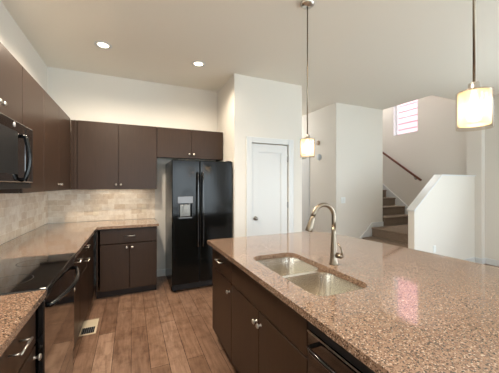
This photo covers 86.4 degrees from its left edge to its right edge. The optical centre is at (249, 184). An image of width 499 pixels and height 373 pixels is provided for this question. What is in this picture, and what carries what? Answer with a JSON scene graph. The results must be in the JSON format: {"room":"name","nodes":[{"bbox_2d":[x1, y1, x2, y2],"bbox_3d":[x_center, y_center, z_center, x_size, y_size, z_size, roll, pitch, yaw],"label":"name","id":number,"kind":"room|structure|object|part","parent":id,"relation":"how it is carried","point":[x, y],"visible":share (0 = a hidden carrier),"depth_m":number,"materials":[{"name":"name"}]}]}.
{"room":"kitchen","nodes":[
{"label":"kitchen","id":0,"kind":"room"},
{"bbox_2d":[0,0,47,244],"bbox_3d":[-1.234,-0.081,0.102,0.129,3.020,7.790,0,0,-24],"label":"wall","id":1,"kind":"structure","parent":0,"point":[20,213],"depth_m":2.71,"materials":[{"name":"white"}]},
{"bbox_2d":[0,42,21,123],"bbox_3d":[-1.579,-0.619,1.463,0.357,0.439,0.758,0,0,-24],"label":"upper cabinet","id":2,"kind":"object","parent":1,"relation":"attached to","point":[10,68],"visible":0.91,"depth_m":1.69,"materials":[{"name":"brown wood"}]},
{"bbox_2d":[0,112,32,188],"bbox_3d":[-1.539,-0.186,1.482,0.444,0.420,0.754,0,0,-24],"label":"microwave","id":3,"kind":"object","parent":2,"relation":"attached to","point":[16,139],"visible":1,"depth_m":1.60,"materials":[{"name":"black metal"}]},
{"bbox_3d":[-1.367,-0.204,1.476,0.021,0.375,0.598,0,0,-24],"label":"door","id":4,"kind":"part","parent":3,"relation":"part of","materials":[{"name":"black glass"}]},
{"bbox_3d":[-1.424,-0.171,1.696,0.060,0.305,0.026,0,0,-24],"label":"handle","id":5,"kind":"part","parent":3,"relation":"part of","materials":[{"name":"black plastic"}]},
{"bbox_3d":[-1.520,-0.204,1.820,0.021,0.375,0.148,0,0,-24],"label":"control panel","id":6,"kind":"part","parent":3,"relation":"part of","materials":[{"name":"black glass"}]},
{"bbox_2d":[0,66,43,193],"bbox_3d":[-1.837,-0.390,2.043,0.357,0.897,0.508,0,0,-24],"label":"upper cabinet","id":7,"kind":"object","parent":1,"relation":"attached to","point":[32,92],"visible":0.23,"depth_m":2.10,"materials":[{"name":"brown wood"}]},
{"bbox_3d":[-1.710,-0.390,2.100,0.019,0.897,0.504,0,0,-24],"label":"door","id":8,"kind":"part","parent":7,"relation":"part of","materials":[{"name":"brown wood"}]},
{"bbox_2d":[0,191,47,244],"bbox_3d":[-2.028,0.245,2.035,0.008,0.533,3.368,0,0,-24],"label":"tile backsplash","id":9,"kind":"structure","parent":1,"relation":"attached to","point":[20,213],"depth_m":2.71,"materials":[{"name":"tile"}]},
{"bbox_2d":[44,90,70,191],"bbox_3d":[-2.179,-0.390,2.809,0.357,0.897,1.165,0,0,-24],"label":"upper cabinet","id":10,"kind":"object","parent":1,"relation":"attached to","point":[57,124],"visible":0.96,"depth_m":2.73,"materials":[{"name":"brown wood"}]},
{"bbox_3d":[-1.922,-0.390,2.576,0.019,0.897,0.526,0,0,-24],"label":"door","id":11,"kind":"part","parent":10,"relation":"part of","materials":[{"name":"brown wood"}]},
{"bbox_3d":[-2.142,-0.390,3.069,0.019,0.897,0.546,0,0,-24],"label":"door","id":12,"kind":"part","parent":10,"relation":"part of","materials":[{"name":"brown wood"}]},
{"bbox_3d":[-2.275,-0.390,3.358,0.011,0.897,0.083,0,0,-24],"label":"filler panel","id":13,"kind":"part","parent":10,"relation":"part of","materials":[{"name":"brown wood"}]},
{"bbox_2d":[47,67,216,284],"bbox_3d":[-1.655,-0.081,4.107,2.375,3.020,0.130,0,0,-24],"label":"wall","id":14,"kind":"structure","parent":0,"point":[84,96],"depth_m":3.94,"materials":[{"name":"white paint"}]},
{"bbox_2d":[93,207,98,215],"bbox_3d":[-2.192,0.379,3.792,0.070,0.115,0.008,0,0,-24],"label":"wall outlet","id":15,"kind":"object","parent":14,"relation":"attached to","point":[95,210],"visible":1,"depth_m":3.79,"materials":[{"name":"beige plastic"}]},
{"bbox_2d":[48,189,154,222],"bbox_3d":[-2.087,0.284,3.848,1.358,0.455,0.008,0,0,-24],"label":"tile backsplash","id":16,"kind":"structure","parent":14,"relation":"attached to","point":[113,204],"depth_m":3.82,"materials":[{"name":"tile"}]},
{"bbox_2d":[71,120,156,189],"bbox_3d":[-1.872,-0.390,3.750,1.046,0.897,0.357,0,0,-24],"label":"upper cabinet","id":17,"kind":"object","parent":14,"relation":"attached to","point":[104,155],"visible":1,"depth_m":3.59,"materials":[{"name":"brown wood"}]},
{"bbox_3d":[-2.254,-0.390,3.432,0.020,0.897,0.011,0,0,-24],"label":"filler panel","id":18,"kind":"part","parent":17,"relation":"part of","materials":[{"name":"brown wood"}]},
{"bbox_3d":[-2.009,-0.390,3.537,0.473,0.897,0.019,0,0,-24],"label":"door","id":19,"kind":"part","parent":17,"relation":"part of","materials":[{"name":"brown wood"}]},
{"bbox_3d":[-1.564,-0.390,3.735,0.492,0.897,0.019,0,0,-24],"label":"door","id":20,"kind":"part","parent":17,"relation":"part of","materials":[{"name":"brown wood"}]},
{"bbox_2d":[142,205,146,211],"bbox_3d":[-1.607,0.359,4.052,0.070,0.115,0.008,0,0,-24],"label":"wall outlet","id":21,"kind":"object","parent":14,"relation":"attached to","point":[144,207],"visible":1,"depth_m":4.05,"materials":[{"name":"beige plastic"}]},
{"bbox_2d":[157,269,165,276],"bbox_3d":[-1.002,1.376,4.328,1.000,0.105,0.014,0,0,-24],"label":"baseboard","id":22,"kind":"structure","parent":14,"relation":"attached to","point":[159,272],"depth_m":4.15,"materials":[{"name":"white"}]},
{"bbox_2d":[157,127,222,160],"bbox_3d":[-0.938,-0.620,4.166,0.995,0.437,0.357,0,0,-24],"label":"upper cabinet","id":23,"kind":"object","parent":14,"relation":"attached to","point":[171,142],"visible":1,"depth_m":4.02,"materials":[{"name":"brown wood"}]},
{"bbox_3d":[-1.110,-0.620,3.937,0.491,0.437,0.019,0,0,-24],"label":"door","id":24,"kind":"part","parent":23,"relation":"part of","materials":[{"name":"brown wood"}]},
{"bbox_3d":[-0.655,-0.620,4.139,0.496,0.437,0.019,0,0,-24],"label":"door","id":25,"kind":"part","parent":23,"relation":"part of","materials":[{"name":"brown wood"}]},
{"bbox_2d":[217,77,231,161],"bbox_3d":[-0.376,-0.081,4.293,0.114,3.020,0.830,0,0,-24],"label":"wall","id":26,"kind":"structure","parent":0,"point":[224,95],"depth_m":4.15,"materials":[{"name":"white paint"}]},
{"bbox_2d":[1,0,498,115],"bbox_3d":[1.282,-1.716,3.143,7.300,0.250,11.500,0,0,-24],"label":"ceiling","id":27,"kind":"structure","parent":0,"point":[376,54],"depth_m":2.93,"materials":[{"name":"white paint"}]},
{"bbox_2d":[94,41,111,48],"bbox_3d":[-1.663,-1.588,3.021,0.180,0.006,0.180,0,0,-24],"label":"recessed light","id":28,"kind":"object","parent":27,"relation":"in","point":[101,44],"visible":1,"depth_m":3.02,"materials":[{"name":"white"}]},
{"bbox_2d":[192,61,205,66],"bbox_3d":[-0.668,-1.588,3.490,0.180,0.006,0.180,0,0,-24],"label":"recessed light","id":29,"kind":"object","parent":27,"relation":"in","point":[194,63],"visible":1,"depth_m":3.49,"materials":[{"name":"white glass"}]},
{"bbox_2d":[300,0,314,155],"bbox_3d":[0.507,-0.916,2.328,0.127,1.349,0.127,0,0,-24],"label":"pendant lamp","id":30,"kind":"object","parent":27,"relation":"hanging from","point":[307,143],"visible":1,"depth_m":2.30,"materials":[{"name":"white glass"}]},
{"bbox_3d":[0.507,-0.994,2.328,0.011,1.135,0.011,0,0,-24],"label":"rod","id":31,"kind":"part","parent":30,"relation":"part of","materials":[{"name":"silver metal"}]},
{"bbox_3d":[0.507,-0.326,2.328,0.112,0.138,0.112,0,0,-24],"label":"lamp shade","id":32,"kind":"part","parent":30,"relation":"part of","materials":[{"name":"white glass"}]},
{"bbox_2d":[458,0,491,127],"bbox_3d":[0.964,-0.916,1.141,0.127,1.349,0.127,0,0,-24],"label":"pendant lamp","id":33,"kind":"object","parent":27,"relation":"hanging from","point":[474,103],"visible":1,"depth_m":1.11,"materials":[{"name":"white glass"}]},
{"bbox_3d":[0.964,-0.994,1.141,0.011,1.135,0.011,0,0,-24],"label":"rod","id":34,"kind":"part","parent":33,"relation":"part of","materials":[{"name":"silver metal"}]},
{"bbox_3d":[0.964,-0.326,1.141,0.112,0.138,0.112,0,0,-24],"label":"lamp shade","id":35,"kind":"part","parent":33,"relation":"part of","materials":[{"name":"white glass"}]},
{"bbox_2d":[232,74,301,237],"bbox_3d":[0.291,-0.081,4.078,1.156,3.020,0.106,0,0,-24],"label":"wall","id":36,"kind":"structure","parent":0,"point":[264,108],"depth_m":3.96,"materials":[{"name":"white paint"}]},
{"bbox_2d":[252,144,287,235],"bbox_3d":[0.323,0.405,4.028,0.618,2.032,0.096,0,0,-24],"label":"door","id":37,"kind":"structure","parent":36,"relation":"in","point":[269,162],"depth_m":4.05,"materials":[{"name":"white wood"}]},
{"bbox_2d":[246,136,293,236],"bbox_3d":[0.321,0.361,4.024,0.806,2.135,0.018,0,0,-24],"label":"trim","id":38,"kind":"structure","parent":36,"relation":"attached to","point":[249,140],"depth_m":3.98,"materials":[{"name":"white wood"}]},
{"bbox_2d":[73,264,498,372],"bbox_3d":[1.282,1.479,3.143,7.300,0.100,11.500,0,0,-24],"label":"floor","id":39,"kind":"structure","parent":0,"point":[160,330],"depth_m":2.51,"materials":[{"name":"brown wood"}]},
{"bbox_2d":[0,312,41,372],"bbox_3d":[-1.172,0.987,0.923,0.640,0.881,0.540,0,0,-24],"label":"base cabinet","id":40,"kind":"object","parent":39,"relation":"on","point":[19,357],"visible":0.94,"depth_m":1.11,"materials":[{"name":"brown wood"}]},
{"bbox_3d":[-0.904,0.642,1.053,0.045,0.011,0.123,0,0,-24],"label":"handle","id":41,"kind":"part","parent":40,"relation":"part of","materials":[{"name":"silver metal"}]},
{"bbox_2d":[0,290,46,356],"bbox_3d":[-1.171,0.530,0.900,0.649,0.032,0.598,0,0,-24],"label":"countertop","id":42,"kind":"structure","parent":40,"relation":"on","point":[17,309],"depth_m":1.08,"materials":[{"name":"stone"}]},
{"bbox_3d":[-0.929,1.051,1.031,0.019,0.556,0.536,0,0,-24],"label":"door","id":43,"kind":"part","parent":40,"relation":"part of","materials":[{"name":"brown wood"}]},
{"bbox_3d":[-1.004,0.817,1.260,0.030,0.029,0.029,0,0,-24],"label":"knob","id":44,"kind":"part","parent":40,"relation":"part of","materials":[{"name":"silver metal"}]},
{"bbox_2d":[0,253,79,372],"bbox_3d":[-1.412,0.958,1.540,0.710,0.902,0.756,0,0,-24],"label":"range","id":45,"kind":"object","parent":39,"relation":"on","point":[54,317],"visible":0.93,"depth_m":1.52,"materials":[{"name":"black metal"}]},
{"bbox_2d":[0,253,75,295],"bbox_3d":[-1.443,0.520,1.526,0.640,0.024,0.756,0,0,-24],"label":"cooktop","id":46,"kind":"object","parent":45,"relation":"in","point":[34,273],"depth_m":1.54,"materials":[{"name":"black glass"}]},
{"bbox_3d":[-1.184,0.890,1.641,0.049,0.647,0.748,0,0,-24],"label":"oven door","id":47,"kind":"part","parent":45,"relation":"part of","materials":[{"name":"black glass"}]},
{"bbox_3d":[-1.181,0.547,1.643,0.057,0.027,0.756,0,0,-24],"label":"control panel","id":48,"kind":"part","parent":45,"relation":"part of","materials":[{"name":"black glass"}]},
{"bbox_3d":[-1.125,0.609,1.668,0.082,0.024,0.680,0,0,-24],"label":"handle","id":49,"kind":"part","parent":45,"relation":"part of","materials":[{"name":"metal"}]},
{"bbox_3d":[-1.187,1.309,1.640,0.044,0.170,0.748,0,0,-24],"label":"storage drawer","id":50,"kind":"part","parent":45,"relation":"part of","materials":[{"name":"brown wood"}]},
{"bbox_2d":[73,253,82,350],"bbox_3d":[-1.687,0.987,2.081,0.640,0.881,0.425,0,0,-24],"label":"base cabinet","id":51,"kind":"object","parent":39,"relation":"on","point":[78,259],"visible":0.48,"depth_m":2.24,"materials":[{"name":"brown wood"}]},
{"bbox_3d":[-1.445,1.040,2.189,0.019,0.578,0.421,0,0,-24],"label":"door","id":52,"kind":"part","parent":51,"relation":"part of","materials":[{"name":"brown wood"}]},
{"bbox_3d":[-1.445,0.651,2.189,0.019,0.180,0.421,0,0,-24],"label":"drawer","id":53,"kind":"part","parent":51,"relation":"part of","materials":[{"name":"brown wood"}]},
{"bbox_2d":[79,242,89,330],"bbox_3d":[-1.876,0.987,2.506,0.640,0.881,0.500,0,0,-24],"label":"base cabinet","id":54,"kind":"object","parent":39,"relation":"on","point":[83,268],"visible":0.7,"depth_m":2.57,"materials":[{"name":"brown wood"}]},
{"bbox_3d":[-1.634,0.753,2.613,0.019,0.152,0.496,0,0,-24],"label":"drawer","id":55,"kind":"part","parent":54,"relation":"part of","materials":[{"name":"brown wood"}]},
{"bbox_3d":[-1.634,0.616,2.613,0.019,0.111,0.496,0,0,-24],"label":"drawer","id":56,"kind":"part","parent":54,"relation":"part of","materials":[{"name":"brown wood"}]},
{"bbox_3d":[-1.634,1.081,2.613,0.019,0.495,0.496,0,0,-24],"label":"door","id":57,"kind":"part","parent":54,"relation":"part of","materials":[{"name":"brown wood"}]},
{"bbox_2d":[79,318,98,335],"bbox_3d":[-1.609,1.425,2.671,0.143,0.006,0.310,0,0,-24],"label":"floor vent","id":58,"kind":"object","parent":39,"relation":"in","point":[89,327],"visible":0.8,"depth_m":2.65,"materials":[{"name":"beige metal"}]},
{"bbox_2d":[81,326,94,334],"bbox_3d":[-1.580,1.424,2.602,0.110,0.001,0.120,0,0,-24],"label":"grille","id":59,"kind":"object","parent":58,"relation":"attached to","point":[88,330],"depth_m":2.60,"materials":[{"name":"black plastic"}]},
{"bbox_2d":[88,236,92,307],"bbox_3d":[-2.094,0.987,2.940,0.595,0.881,0.465,0,0,-24],"label":"base cabinet","id":60,"kind":"object","parent":39,"relation":"on","point":[90,242],"visible":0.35,"depth_m":3.01,"materials":[{"name":"brown wood"}]},
{"bbox_2d":[96,226,156,298],"bbox_3d":[-1.675,0.987,3.665,0.711,0.881,0.640,0,0,-24],"label":"base cabinet","id":61,"kind":"object","parent":39,"relation":"on","point":[126,258],"visible":0.98,"depth_m":3.41,"materials":[{"name":"brown wood"}]},
{"bbox_2d":[0,218,158,258],"bbox_3d":[-1.684,0.530,2.934,1.366,0.032,2.003,0,0,-24],"label":"countertop","id":62,"kind":"structure","parent":61,"relation":"on","point":[65,237],"depth_m":2.60,"materials":[{"name":"stone"}]},
{"bbox_3d":[-1.702,1.040,3.363,0.331,0.578,0.019,0,0,-24],"label":"door","id":63,"kind":"part","parent":61,"relation":"part of","materials":[{"name":"brown wood"}]},
{"bbox_3d":[-1.549,0.651,3.431,0.667,0.180,0.019,0,0,-24],"label":"drawer","id":64,"kind":"part","parent":61,"relation":"part of","materials":[{"name":"brown wood"}]},
{"bbox_3d":[-1.396,1.040,3.499,0.331,0.578,0.019,0,0,-24],"label":"door","id":65,"kind":"part","parent":61,"relation":"part of","materials":[{"name":"brown wood"}]},
{"bbox_2d":[165,159,231,291],"bbox_3d":[-0.765,0.542,3.946,0.840,1.771,0.809,0,0,-24],"label":"refrigerator","id":66,"kind":"object","parent":39,"relation":"on","point":[198,194],"visible":0.9,"depth_m":3.63,"materials":[{"name":"black metal"}]},
{"bbox_3d":[-0.858,0.494,3.570,0.365,1.650,0.056,0,0,-24],"label":"freezer door","id":67,"kind":"part","parent":66,"relation":"part of","materials":[{"name":"black metal"}]},
{"bbox_3d":[-0.850,0.349,3.534,0.200,0.210,0.016,0,0,-24],"label":"dispenser frame","id":68,"kind":"part","parent":66,"relation":"part of","materials":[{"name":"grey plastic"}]},
{"bbox_3d":[-0.693,0.334,3.575,0.022,1.031,0.074,0,0,-24],"label":"handle","id":69,"kind":"part","parent":66,"relation":"part of","materials":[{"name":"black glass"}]},
{"bbox_3d":[-0.630,0.334,3.603,0.022,1.031,0.074,0,0,-24],"label":"handle","id":70,"kind":"part","parent":66,"relation":"part of","materials":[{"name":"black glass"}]},
{"bbox_3d":[-0.471,0.494,3.742,0.469,1.650,0.056,0,0,-24],"label":"fridge door","id":71,"kind":"part","parent":66,"relation":"part of","materials":[{"name":"black metal"}]},
{"bbox_2d":[212,247,232,359],"bbox_3d":[0.009,0.987,2.352,0.640,0.881,0.510,0,0,-24],"label":"base cabinet","id":72,"kind":"object","parent":39,"relation":"on","point":[221,268],"visible":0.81,"depth_m":2.20,"materials":[{"name":"brown wood"}]},
{"bbox_3d":[-0.234,0.651,2.244,0.019,0.180,0.506,0,0,-24],"label":"drawer","id":73,"kind":"part","parent":72,"relation":"part of","materials":[{"name":"brown wood"}]},
{"bbox_2d":[231,262,309,372],"bbox_3d":[0.313,0.987,1.688,0.625,0.881,0.946,0,0,-24],"label":"base cabinet","id":74,"kind":"object","parent":39,"relation":"on","point":[268,336],"visible":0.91,"depth_m":1.52,"materials":[{"name":"brown wood"}]},
{"bbox_3d":[-0.033,1.040,1.793,0.019,0.578,0.469,0,0,-24],"label":"door","id":75,"kind":"part","parent":74,"relation":"part of","materials":[{"name":"brown wood"}]},
{"bbox_3d":[0.160,1.040,1.361,0.019,0.578,0.469,0,0,-24],"label":"door","id":76,"kind":"part","parent":74,"relation":"part of","materials":[{"name":"brown wood"}]},
{"bbox_2d":[306,321,374,372],"bbox_3d":[0.617,0.993,0.973,0.641,0.869,0.594,0,0,-24],"label":"dishwasher","id":77,"kind":"object","parent":39,"relation":"on","point":[325,355],"visible":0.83,"depth_m":1.01,"materials":[{"name":"black metal"}]},
{"bbox_3d":[0.348,0.659,0.853,0.051,0.018,0.518,0,0,-24],"label":"handle","id":78,"kind":"part","parent":77,"relation":"part of","materials":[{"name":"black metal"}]},
{"bbox_3d":[0.387,0.970,0.871,0.040,0.698,0.594,0,0,-24],"label":"door","id":79,"kind":"part","parent":77,"relation":"part of","materials":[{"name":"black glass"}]},
{"bbox_2d":[360,184,407,247],"bbox_3d":[2.395,-0.221,6.603,2.048,3.300,4.325,0,0,-24],"label":"staircase","id":80,"kind":"structure","parent":39,"relation":"on","point":[395,212],"depth_m":5.56,"materials":[{"name":"brown carpet"}]},
{"bbox_3d":[0.968,0.987,0.197,0.640,0.881,1.100,0,0,-24],"label":"base cabinet","id":81,"kind":"object","parent":39,"relation":"on","visible":0},
{"bbox_2d":[207,231,498,372],"bbox_3d":[0.923,0.530,1.287,1.436,0.032,3.260,0,0,-24],"label":"countertop","id":82,"kind":"structure","parent":81,"relation":"on","point":[415,311],"depth_m":1.18,"materials":[{"name":"stone"}]},
{"bbox_2d":[257,257,362,295],"bbox_3d":[0.317,0.649,1.624,0.410,0.205,0.820,0,0,-24],"label":"sink","id":83,"kind":"object","parent":82,"relation":"in","point":[314,280],"visible":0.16,"depth_m":1.65,"materials":[{"name":"silver metal"}]},
{"bbox_3d":[0.234,0.649,1.809,0.360,0.204,0.365,0,0,-24],"label":"bowl","id":84,"kind":"part","parent":83,"relation":"part of","materials":[{"name":"silver metal"}]},
{"bbox_3d":[0.397,0.649,1.444,0.360,0.204,0.375,0,0,-24],"label":"bowl","id":85,"kind":"part","parent":83,"relation":"part of","materials":[{"name":"silver metal"}]},
{"bbox_2d":[305,203,342,264],"bbox_3d":[0.470,0.313,1.676,0.252,0.401,0.093,0,0,-24],"label":"kitchen faucet","id":86,"kind":"object","parent":82,"relation":"on","point":[334,255],"visible":1,"depth_m":1.71,"materials":[{"name":"silver metal"}]},
{"bbox_3d":[0.472,0.203,1.695,0.192,0.181,0.028,0,0,-24],"label":"spout","id":87,"kind":"part","parent":86,"relation":"part of","materials":[{"name":"silver metal"}]},
{"bbox_3d":[0.575,0.420,1.701,0.033,0.100,0.055,0,0,-42],"label":"lever","id":88,"kind":"part","parent":86,"relation":"part of","materials":[{"name":"silver metal"}]},
{"bbox_2d":[302,102,340,234],"bbox_3d":[0.912,-0.081,6.974,0.120,3.020,4.000,0,0,-24],"label":"wall","id":89,"kind":"structure","parent":0,"point":[324,124],"depth_m":5.40,"materials":[{"name":"white paint"}]},
{"bbox_2d":[302,158,306,231],"bbox_3d":[1.156,0.407,6.333,0.048,2.027,0.790,0,0,-24],"label":"door","id":90,"kind":"structure","parent":89,"relation":"in","point":[304,161],"depth_m":6.08,"materials":[{"name":"white wood"}]},
{"bbox_2d":[302,156,309,222],"bbox_3d":[1.127,0.361,6.325,0.016,2.135,0.980,0,0,-24],"label":"trim","id":91,"kind":"structure","parent":89,"relation":"attached to","point":[308,157],"depth_m":5.90,"materials":[{"name":"white"}]},
{"bbox_2d":[341,103,382,237],"bbox_3d":[2.277,-0.081,5.458,1.140,3.020,0.120,0,0,-24],"label":"wall","id":92,"kind":"structure","parent":0,"point":[361,127],"depth_m":5.37,"materials":[{"name":"white paint"}]},
{"bbox_2d":[383,94,498,259],"bbox_3d":[4.489,-1.071,4.571,0.140,5.000,11.300,0,0,-24],"label":"wall","id":93,"kind":"structure","parent":0,"point":[438,147],"depth_m":5.60,"materials":[{"name":"white paint"}]},
{"bbox_2d":[486,258,498,266],"bbox_3d":[4.609,1.376,4.113,0.014,0.105,1.565,0,0,-24],"label":"baseboard","id":94,"kind":"structure","parent":93,"relation":"attached to","point":[488,261],"depth_m":4.73,"materials":[{"name":"white"}]},
{"bbox_2d":[407,174,475,261],"bbox_3d":[3.361,0.625,4.603,1.715,1.607,0.135,0,0,-24],"label":"wall","id":95,"kind":"structure","parent":0,"point":[442,215],"depth_m":4.54,"materials":[{"name":"white paint"}]},
{"bbox_2d":[466,126,484,257],"bbox_3d":[4.255,-0.081,4.960,0.250,3.020,0.240,0,0,-24],"label":"wall column","id":96,"kind":"structure","parent":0,"point":[475,136],"depth_m":4.84,"materials":[{"name":"white paint"}]},
{"bbox_2d":[475,257,485,263],"bbox_3d":[4.218,1.376,4.854,0.124,0.105,0.104,0,0,-24],"label":"baseboard","id":97,"kind":"structure","parent":96,"relation":"attached to","point":[477,260],"depth_m":4.82,"materials":[{"name":"white wood"}]},
{"label":"outside","id":98,"kind":"structure","parent":0,"visible":0},
{"bbox_3d":[0.100,1.629,2.234,26.000,0.200,36.000,0,0,-24],"label":"ground","id":99,"kind":"structure","parent":98,"visible":0},
{"bbox_2d":[398,100,416,133],"bbox_3d":[6.898,-1.821,9.092,4.600,6.700,11.400,0,0,-24],"label":"neighbouring house","id":100,"kind":"structure","parent":99,"relation":"on","point":[407,112],"depth_m":8.44,"materials":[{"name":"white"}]}
]}

